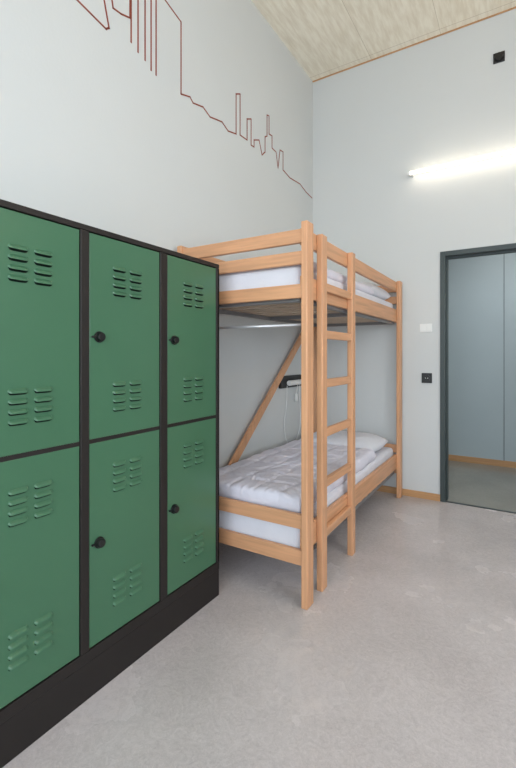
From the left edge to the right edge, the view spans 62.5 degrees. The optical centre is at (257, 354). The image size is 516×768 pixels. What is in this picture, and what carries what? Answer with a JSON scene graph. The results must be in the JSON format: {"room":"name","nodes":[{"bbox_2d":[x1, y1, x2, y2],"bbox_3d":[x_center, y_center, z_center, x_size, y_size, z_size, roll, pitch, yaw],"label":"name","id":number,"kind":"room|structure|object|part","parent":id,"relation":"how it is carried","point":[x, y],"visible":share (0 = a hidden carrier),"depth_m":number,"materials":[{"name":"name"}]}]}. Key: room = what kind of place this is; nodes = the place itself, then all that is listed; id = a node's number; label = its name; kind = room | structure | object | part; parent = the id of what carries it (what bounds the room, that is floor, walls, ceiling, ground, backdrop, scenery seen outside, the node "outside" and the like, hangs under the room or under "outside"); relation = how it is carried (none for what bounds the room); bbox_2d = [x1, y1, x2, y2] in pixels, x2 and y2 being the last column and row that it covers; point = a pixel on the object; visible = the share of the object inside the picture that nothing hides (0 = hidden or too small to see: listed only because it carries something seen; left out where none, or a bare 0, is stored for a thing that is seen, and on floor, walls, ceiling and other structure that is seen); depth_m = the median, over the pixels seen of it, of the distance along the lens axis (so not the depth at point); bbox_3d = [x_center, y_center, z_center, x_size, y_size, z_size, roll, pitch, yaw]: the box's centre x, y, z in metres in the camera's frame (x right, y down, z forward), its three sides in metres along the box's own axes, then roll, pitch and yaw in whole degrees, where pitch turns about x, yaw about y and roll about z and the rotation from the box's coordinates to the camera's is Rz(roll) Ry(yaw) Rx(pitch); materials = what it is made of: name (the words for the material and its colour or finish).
{"room":"dormitory","nodes":[
{"label":"dormitory","id":0,"kind":"room"},
{"bbox_2d":[0,0,312,467],"bbox_3d":[-1.163,-0.775,1.755,0.150,4.150,6.670,0,0,32],"label":"wall","id":1,"kind":"structure","parent":0,"point":[90,135],"depth_m":2.66,"materials":[{"name":"paint"}]},
{"bbox_2d":[77,0,311,197],"bbox_3d":[-0.160,-1.894,3.241,0.002,0.539,2.763,0,0,32],"label":"wall mural","id":2,"kind":"object","parent":1,"relation":"attached to","point":[130,1],"visible":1,"depth_m":2.52,"materials":[{"name":"paint"}]},
{"bbox_2d":[279,375,300,442],"bbox_3d":[0.330,0.516,3.959,0.084,0.653,0.430,0,0,32],"label":"reading lamp","id":3,"kind":"object","parent":1,"relation":"attached to","point":[288,381],"visible":0.82,"depth_m":3.91,"materials":[{"name":"black plastic"}]},
{"bbox_3d":[0.331,0.561,3.994,0.020,0.564,0.339,0,0,32],"label":"cord","id":4,"kind":"part","parent":3,"relation":"part of","materials":[{"name":"white plastic"}]},
{"bbox_2d":[2,460,515,767],"bbox_3d":[1.066,1.350,1.352,4.800,0.100,8.320,0,0,32],"label":"floor","id":5,"kind":"structure","parent":0,"point":[406,656],"depth_m":1.79,"materials":[{"name":"grey concrete"}]},
{"bbox_2d":[0,199,218,767],"bbox_3d":[-0.830,0.405,1.689,0.447,1.790,1.697,0,0,32],"label":"lockers","id":6,"kind":"object","parent":5,"relation":"on","point":[109,341],"visible":1,"depth_m":1.63,"materials":[{"name":"green metal"}]},
{"bbox_3d":[-0.765,-0.071,1.423,0.016,0.787,0.368,0,0,32],"label":"door","id":7,"kind":"part","parent":6,"relation":"part of","materials":[{"name":"green metal"}]},
{"bbox_3d":[-0.765,0.726,1.423,0.016,0.776,0.368,0,0,32],"label":"door","id":8,"kind":"part","parent":6,"relation":"part of","materials":[{"name":"green metal"}]},
{"bbox_3d":[-0.611,-0.070,1.637,0.021,0.044,0.056,0,0,32],"label":"knob","id":9,"kind":"part","parent":6,"relation":"part of","materials":[{"name":"black plastic"}]},
{"bbox_3d":[-0.611,0.726,1.637,0.021,0.044,0.056,0,0,32],"label":"knob","id":10,"kind":"part","parent":6,"relation":"part of","materials":[{"name":"black plastic"}]},
{"bbox_3d":[-0.664,0.330,1.607,0.034,0.030,1.617,0,0,32],"label":"shelf rail","id":11,"kind":"part","parent":6,"relation":"part of","materials":[{"name":"metal"}]},
{"bbox_3d":[-0.550,-0.071,1.773,0.016,0.787,0.368,0,0,32],"label":"door","id":12,"kind":"part","parent":6,"relation":"part of","materials":[{"name":"green metal"}]},
{"bbox_3d":[-0.550,0.726,1.773,0.016,0.776,0.368,0,0,32],"label":"door","id":13,"kind":"part","parent":6,"relation":"part of","materials":[{"name":"green metal"}]},
{"bbox_3d":[-0.391,-0.070,1.995,0.021,0.044,0.056,0,0,32],"label":"knob","id":14,"kind":"part","parent":6,"relation":"part of","materials":[{"name":"black plastic"}]},
{"bbox_3d":[-0.391,0.726,1.995,0.021,0.044,0.056,0,0,32],"label":"knob","id":15,"kind":"part","parent":6,"relation":"part of","materials":[{"name":"black plastic"}]},
{"bbox_3d":[-0.330,-0.071,2.131,0.016,0.787,0.368,0,0,32],"label":"door","id":16,"kind":"part","parent":6,"relation":"part of","materials":[{"name":"green metal"}]},
{"bbox_3d":[-0.330,0.726,2.131,0.016,0.776,0.368,0,0,32],"label":"door","id":17,"kind":"part","parent":6,"relation":"part of","materials":[{"name":"green metal"}]},
{"bbox_2d":[177,220,401,609],"bbox_3d":[0.414,0.306,3.267,0.882,1.987,2.060,0,0,32],"label":"bunk bed","id":18,"kind":"object","parent":5,"relation":"on","point":[284,502],"visible":0.97,"depth_m":2.45,"materials":[{"name":"brown wood"}]},
{"bbox_2d":[219,440,375,512],"bbox_3d":[0.273,0.799,3.027,0.756,0.113,1.410,0,0,32],"label":"duvet","id":19,"kind":"object","parent":18,"relation":"on","point":[271,478],"depth_m":2.72,"materials":[{"name":"fabric"}]},
{"bbox_2d":[222,261,373,294],"bbox_3d":[0.253,-0.507,2.998,0.755,0.085,1.334,0,0,32],"label":"duvet","id":20,"kind":"object","parent":18,"relation":"on","point":[333,277],"depth_m":2.49,"materials":[{"name":"fabric"}]},
{"bbox_3d":[0.414,-0.402,3.267,0.746,0.155,1.970,0,0,32],"label":"mattress","id":21,"kind":"part","parent":18,"relation":"part of","materials":[{"name":"fabric"}]},
{"bbox_3d":[0.414,0.951,3.267,0.746,0.205,1.970,0,0,32],"label":"mattress","id":22,"kind":"part","parent":18,"relation":"part of","materials":[{"name":"fabric"}]},
{"bbox_3d":[0.414,-0.295,3.267,0.754,0.026,1.980,0,0,32],"label":"slat frame","id":23,"kind":"part","parent":18,"relation":"part of","materials":[{"name":"wood"}]},
{"bbox_3d":[0.256,0.306,2.202,0.036,1.987,0.080,0,0,32],"label":"post","id":24,"kind":"part","parent":18,"relation":"part of","materials":[{"name":"brown wood"}]},
{"bbox_3d":[0.356,0.318,2.364,0.036,1.965,0.070,0,0,32],"label":"ladder rail","id":25,"kind":"part","parent":18,"relation":"part of","materials":[{"name":"brown wood"}]},
{"bbox_2d":[299,431,387,451],"bbox_3d":[0.766,0.774,3.842,0.697,0.152,0.518,0,0,32],"label":"pillow","id":26,"kind":"object","parent":18,"relation":"on","point":[376,443],"depth_m":3.66,"materials":[{"name":"fabric"}]},
{"bbox_3d":[0.610,0.318,2.778,0.036,1.965,0.062,0,0,32],"label":"ladder rail","id":27,"kind":"part","parent":18,"relation":"part of","materials":[{"name":"brown wood"}]},
{"bbox_3d":[0.414,1.081,3.267,0.754,0.026,1.980,0,0,32],"label":"slat frame","id":28,"kind":"part","parent":18,"relation":"part of","materials":[{"name":"wood"}]},
{"bbox_2d":[360,282,390,299],"bbox_3d":[0.761,-0.546,3.813,0.712,0.162,0.578,0,0,32],"label":"pillow","id":29,"kind":"object","parent":18,"relation":"on","point":[379,293],"depth_m":3.56,"materials":[{"name":"fabric"}]},
{"bbox_3d":[1.294,0.314,3.889,0.036,1.972,0.080,0,0,32],"label":"post","id":30,"kind":"part","parent":18,"relation":"part of","materials":[{"name":"brown wood"}]},
{"bbox_2d":[313,36,439,493],"bbox_3d":[1.135,-0.775,4.168,1.235,4.150,0.150,0,0,32],"label":"wall","id":31,"kind":"structure","parent":0,"point":[376,122],"depth_m":4.01,"materials":[{"name":"paint"}]},
{"bbox_2d":[377,485,439,500],"bbox_3d":[2.328,1.270,3.340,4.135,0.060,0.012,0,0,32],"label":"baseboard","id":32,"kind":"structure","parent":31,"relation":"attached to","point":[413,493],"depth_m":3.89,"materials":[{"name":"brown wood"}]},
{"bbox_2d":[312,7,515,81],"bbox_3d":[2.329,-2.844,3.342,4.135,0.012,0.006,0,0,32],"label":"trim","id":33,"kind":"structure","parent":31,"relation":"attached to","point":[513,7],"depth_m":3.86,"materials":[{"name":"brown wood"}]},
{"bbox_2d":[420,324,431,331],"bbox_3d":[1.516,-0.245,3.838,0.105,0.075,0.014,0,0,32],"label":"light switch","id":34,"kind":"object","parent":31,"relation":"attached to","point":[423,327],"visible":1,"depth_m":3.83,"materials":[{"name":"white plastic"}]},
{"bbox_2d":[422,373,431,382],"bbox_3d":[1.522,0.208,3.832,0.088,0.090,0.018,0,0,32],"label":"power socket","id":35,"kind":"object","parent":31,"relation":"attached to","point":[426,377],"visible":1,"depth_m":3.83,"materials":[{"name":"black plastic"}]},
{"bbox_2d":[407,149,515,177],"bbox_3d":[2.030,-1.640,3.471,1.540,0.032,0.101,0,0,32],"label":"lamp","id":36,"kind":"object","parent":31,"relation":"attached to","point":[410,173],"visible":1,"depth_m":3.60,"materials":[{"name":"beige plastic"}]},
{"bbox_2d":[440,243,515,513],"bbox_3d":[2.112,0.193,3.566,1.060,2.215,0.172,0,0,32],"label":"door frame","id":37,"kind":"structure","parent":31,"relation":"in","point":[445,256],"depth_m":3.77,"materials":[{"name":"metal"}]},
{"bbox_2d":[493,50,504,63],"bbox_3d":[2.001,-2.477,3.530,0.085,0.085,0.030,0,0,32],"label":"wall box","id":38,"kind":"object","parent":31,"relation":"attached to","point":[498,57],"visible":1,"depth_m":3.52,"materials":[{"name":"black plastic"}]},
{"bbox_2d":[251,0,515,80],"bbox_3d":[0.662,-2.909,0.632,4.435,0.121,6.670,0,0,32],"label":"ceiling","id":39,"kind":"structure","parent":0,"point":[325,37],"depth_m":3.67,"materials":[{"name":"beige wood"}]},
{"bbox_2d":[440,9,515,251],"bbox_3d":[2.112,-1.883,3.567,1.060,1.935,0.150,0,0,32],"label":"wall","id":40,"kind":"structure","parent":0,"point":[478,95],"depth_m":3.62,"materials":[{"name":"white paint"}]},
{"bbox_2d":[449,253,515,461],"bbox_3d":[3.207,-0.100,4.831,4.800,2.800,0.150,0,0,32],"label":"wall","id":41,"kind":"structure","parent":0,"point":[482,289],"depth_m":5.06,"materials":[{"name":"paint"}]},
{"bbox_2d":[449,454,515,467],"bbox_3d":[3.164,1.265,4.762,4.800,0.070,0.012,0,0,32],"label":"baseboard","id":42,"kind":"structure","parent":41,"relation":"attached to","point":[476,460],"depth_m":5.05,"materials":[{"name":"brown wood"}]}
]}

